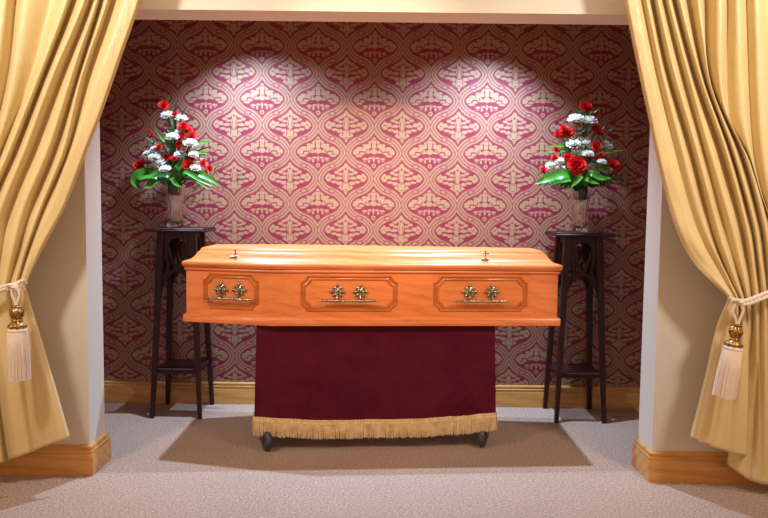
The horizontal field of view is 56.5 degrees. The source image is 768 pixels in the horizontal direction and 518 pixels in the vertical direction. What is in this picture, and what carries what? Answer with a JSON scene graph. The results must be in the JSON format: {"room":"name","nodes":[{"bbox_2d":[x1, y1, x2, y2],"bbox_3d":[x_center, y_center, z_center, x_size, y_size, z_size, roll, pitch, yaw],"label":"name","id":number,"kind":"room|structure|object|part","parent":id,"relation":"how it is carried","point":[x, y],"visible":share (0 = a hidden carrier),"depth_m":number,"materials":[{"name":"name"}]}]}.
{"room":"funeral home","nodes":[
{"label":"funeral home","id":0,"kind":"room"},
{"bbox_2d":[100,19,649,386],"bbox_3d":[-0.046,-0.345,4.680,4.200,2.620,0.100,1,4,0],"label":"wall","id":1,"kind":"structure","parent":0,"point":[319,133],"depth_m":4.61,"materials":[{"name":"paper"}]},
{"bbox_2d":[104,380,639,408],"bbox_3d":[-0.060,0.894,4.708,4.000,0.144,0.022,1,4,0],"label":"baseboard","id":2,"kind":"structure","parent":1,"relation":"attached to","point":[181,392],"depth_m":4.70,"materials":[{"name":"brown wood"}]},
{"bbox_2d":[26,0,727,451],"bbox_3d":[0.003,-0.257,3.458,7.200,2.620,0.186,1,4,0],"label":"wall","id":3,"kind":"structure","parent":0,"point":[682,308],"depth_m":3.41,"materials":[{"name":"beige paint"}]},
{"bbox_2d":[0,432,110,475],"bbox_3d":[-2.504,0.949,3.546,2.213,0.144,0.230,1,4,0],"label":"baseboard","id":4,"kind":"structure","parent":3,"relation":"attached to","point":[53,459],"depth_m":3.43,"materials":[{"name":"brown wood"}]},
{"bbox_2d":[631,438,755,482],"bbox_3d":[2.429,1.005,3.546,2.319,0.144,0.230,1,4,0],"label":"baseboard","id":5,"kind":"structure","parent":3,"relation":"attached to","point":[654,466],"depth_m":3.43,"materials":[{"name":"brown wood"}]},
{"bbox_3d":[0.015,-1.364,3.192,4.200,0.024,0.185,1,4,0],"label":"rail","id":6,"kind":"object","parent":3,"relation":"attached to","visible":0},
{"bbox_2d":[0,0,140,462],"bbox_3d":[-1.513,-0.157,3.191,0.976,2.371,0.106,1,4,0],"label":"curtain","id":7,"kind":"object","parent":6,"relation":"hanging from","point":[60,59],"visible":0.91,"depth_m":3.16,"materials":[{"name":"gold fabric"}]},
{"bbox_2d":[0,279,30,382],"bbox_3d":[-1.772,0.301,3.196,0.514,0.438,0.155,2,4,20],"label":"tieback","id":8,"kind":"object","parent":7,"relation":"attached to","point":[18,363],"visible":1,"depth_m":3.07,"materials":[{"name":"white fabric"}]},
{"bbox_3d":[-1.594,0.167,3.094,0.045,0.078,0.012,1,4,0],"label":"cord","id":9,"kind":"part","parent":8,"relation":"part of","materials":[{"name":"white fabric"}]},
{"bbox_2d":[624,0,767,484],"bbox_3d":[1.556,-0.123,3.213,1.125,2.430,0.139,1,4,2],"label":"curtain","id":10,"kind":"object","parent":6,"relation":"hanging from","point":[702,65],"visible":0.94,"depth_m":3.16,"materials":[{"name":"gold fabric"}]},
{"bbox_2d":[711,290,767,399],"bbox_3d":[1.713,0.346,3.198,0.596,0.520,0.146,-1,4,-19],"label":"tieback","id":11,"kind":"object","parent":10,"relation":"attached to","point":[726,381],"visible":1,"depth_m":3.08,"materials":[{"name":"white fabric"}]},
{"bbox_3d":[1.533,0.240,3.097,0.055,0.097,0.012,1,4,0],"label":"cord","id":12,"kind":"part","parent":11,"relation":"part of","materials":[{"name":"white fabric"}]},
{"bbox_2d":[0,403,767,517],"bbox_3d":[-0.014,1.242,1.213,7.200,0.050,7.243,1,4,0],"label":"floor","id":13,"kind":"structure","parent":0,"point":[175,463],"depth_m":3.45,"materials":[{"name":"carpet"}]},
{"bbox_2d":[144,226,215,418],"bbox_3d":[-1.266,0.383,4.492,0.356,1.166,0.335,1,4,0],"label":"plant stand","id":14,"kind":"object","parent":13,"relation":"on","point":[167,247],"visible":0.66,"depth_m":4.36,"materials":[{"name":"brown wood"}]},
{"bbox_3d":[-1.383,0.404,4.370,0.083,1.140,0.088,1,4,0],"label":"leg","id":15,"kind":"part","parent":14,"relation":"part of","materials":[{"name":"brown wood"}]},
{"bbox_3d":[-1.383,0.386,4.616,0.083,1.140,0.088,1,4,0],"label":"leg","id":16,"kind":"part","parent":14,"relation":"part of","materials":[{"name":"brown wood"}]},
{"bbox_2d":[164,186,185,226],"bbox_3d":[-1.288,-0.321,4.411,0.130,0.250,0.130,1,4,0],"label":"crystal vase","id":17,"kind":"object","parent":14,"relation":"on","point":[175,195],"visible":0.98,"depth_m":4.37,"materials":[{"name":"clear glass"}]},
{"bbox_2d":[130,101,221,190],"bbox_3d":[-1.257,-0.679,4.366,0.569,0.581,0.265,1,4,0],"label":"flower arrangement","id":18,"kind":"object","parent":17,"relation":"in","point":[186,167],"visible":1,"depth_m":4.33,"materials":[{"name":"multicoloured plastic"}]},
{"bbox_2d":[157,359,208,373],"bbox_3d":[-1.270,0.677,4.513,0.272,0.032,0.286,1,4,0],"label":"shelf","id":19,"kind":"object","parent":14,"relation":"attached to","point":[170,366],"depth_m":4.46,"materials":[{"name":"brown wood"}]},
{"bbox_3d":[-1.150,0.406,4.370,0.083,1.140,0.088,1,4,0],"label":"leg","id":20,"kind":"part","parent":14,"relation":"part of","materials":[{"name":"brown wood"}]},
{"bbox_3d":[-1.150,0.389,4.616,0.083,1.140,0.088,1,4,0],"label":"leg","id":21,"kind":"part","parent":14,"relation":"part of","materials":[{"name":"brown wood"}]},
{"bbox_2d":[260,421,488,450],"bbox_3d":[-0.070,0.674,4.069,1.318,0.674,0.574,0,4,-4],"label":"trolley","id":22,"kind":"object","parent":13,"relation":"on","point":[266,439],"visible":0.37,"depth_m":3.82,"materials":[{"name":"black metal"}]},
{"bbox_2d":[182,244,562,325],"bbox_3d":[-0.065,0.133,4.043,2.041,0.405,0.677,1,4,0],"label":"coffin","id":23,"kind":"object","parent":22,"relation":"on","point":[243,284],"visible":1,"depth_m":3.79,"materials":[{"name":"orange wood"}]},
{"bbox_3d":[-0.822,0.210,3.756,0.296,0.021,0.022,2,4,14],"label":"handle","id":24,"kind":"part","parent":23,"relation":"part of","materials":[{"name":"gold metal"}]},
{"bbox_3d":[-0.812,0.173,3.783,0.318,0.189,0.009,2,4,14],"label":"panel moulding","id":25,"kind":"part","parent":23,"relation":"part of","materials":[{"name":"brown wood"}]},
{"bbox_3d":[-0.184,0.219,3.731,0.316,0.020,0.021,0,4,-4],"label":"handle","id":26,"kind":"part","parent":23,"relation":"part of","materials":[{"name":"gold metal"}]},
{"bbox_3d":[-0.183,0.182,3.759,0.510,0.189,0.009,0,4,-4],"label":"panel moulding","id":27,"kind":"part","parent":23,"relation":"part of","materials":[{"name":"brown wood"}]},
{"bbox_3d":[-0.067,0.308,4.057,2.030,0.050,0.663,1,4,0],"label":"moulding","id":28,"kind":"part","parent":23,"relation":"part of","materials":[{"name":"orange wood"}]},
{"bbox_3d":[-0.064,0.049,4.039,2.017,0.021,0.650,1,4,0],"label":"rim moulding","id":29,"kind":"part","parent":23,"relation":"part of","materials":[{"name":"orange wood"}]},
{"bbox_3d":[-0.063,-0.014,4.034,2.038,0.103,0.671,1,4,0],"label":"lid","id":30,"kind":"part","parent":23,"relation":"part of","materials":[{"name":"orange wood"}]},
{"bbox_3d":[0.516,0.186,3.809,0.508,0.189,0.009,0,4,-4],"label":"panel moulding","id":31,"kind":"part","parent":23,"relation":"part of","materials":[{"name":"brown wood"}]},
{"bbox_3d":[0.517,0.224,3.781,0.300,0.021,0.022,0,4,-4],"label":"handle","id":32,"kind":"part","parent":23,"relation":"part of","materials":[{"name":"gold metal"}]},
{"bbox_2d":[252,325,496,439],"bbox_3d":[-0.056,0.646,4.056,1.341,0.613,0.519,0,4,-4],"label":"cloth","id":33,"kind":"object","parent":22,"relation":"on","point":[316,379],"visible":0.98,"depth_m":3.83,"materials":[{"name":"red fabric"}]},
{"bbox_2d":[543,231,615,423],"bbox_3d":[1.207,0.411,4.492,0.356,1.166,0.335,1,4,0],"label":"plant stand","id":34,"kind":"object","parent":13,"relation":"on","point":[592,242],"visible":0.94,"depth_m":4.36,"materials":[{"name":"brown wood"}]},
{"bbox_3d":[1.091,0.414,4.616,0.083,1.140,0.088,1,4,0],"label":"leg","id":35,"kind":"part","parent":34,"relation":"part of","materials":[{"name":"brown wood"}]},
{"bbox_3d":[1.091,0.432,4.370,0.083,1.140,0.088,1,4,0],"label":"leg","id":36,"kind":"part","parent":34,"relation":"part of","materials":[{"name":"brown wood"}]},
{"bbox_2d":[549,363,599,377],"bbox_3d":[1.204,0.706,4.513,0.272,0.032,0.286,1,4,0],"label":"shelf","id":37,"kind":"object","parent":34,"relation":"attached to","point":[570,370],"depth_m":4.46,"materials":[{"name":"brown wood"}]},
{"bbox_2d":[570,191,590,231],"bbox_3d":[1.210,-0.293,4.411,0.130,0.250,0.130,1,4,0],"label":"crystal vase","id":38,"kind":"object","parent":34,"relation":"on","point":[580,200],"visible":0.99,"depth_m":4.37,"materials":[{"name":"clear glass"}]},
{"bbox_2d":[534,101,624,190],"bbox_3d":[1.183,-0.665,4.349,0.569,0.612,0.284,1,4,0],"label":"flower arrangement","id":39,"kind":"object","parent":38,"relation":"in","point":[577,165],"visible":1,"depth_m":4.33,"materials":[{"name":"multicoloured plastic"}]},
{"bbox_3d":[1.324,0.417,4.616,0.083,1.140,0.088,1,4,0],"label":"leg","id":40,"kind":"part","parent":34,"relation":"part of","materials":[{"name":"brown wood"}]},
{"bbox_3d":[1.323,0.434,4.370,0.083,1.140,0.088,1,4,0],"label":"leg","id":41,"kind":"part","parent":34,"relation":"part of","materials":[{"name":"brown wood"}]}
]}

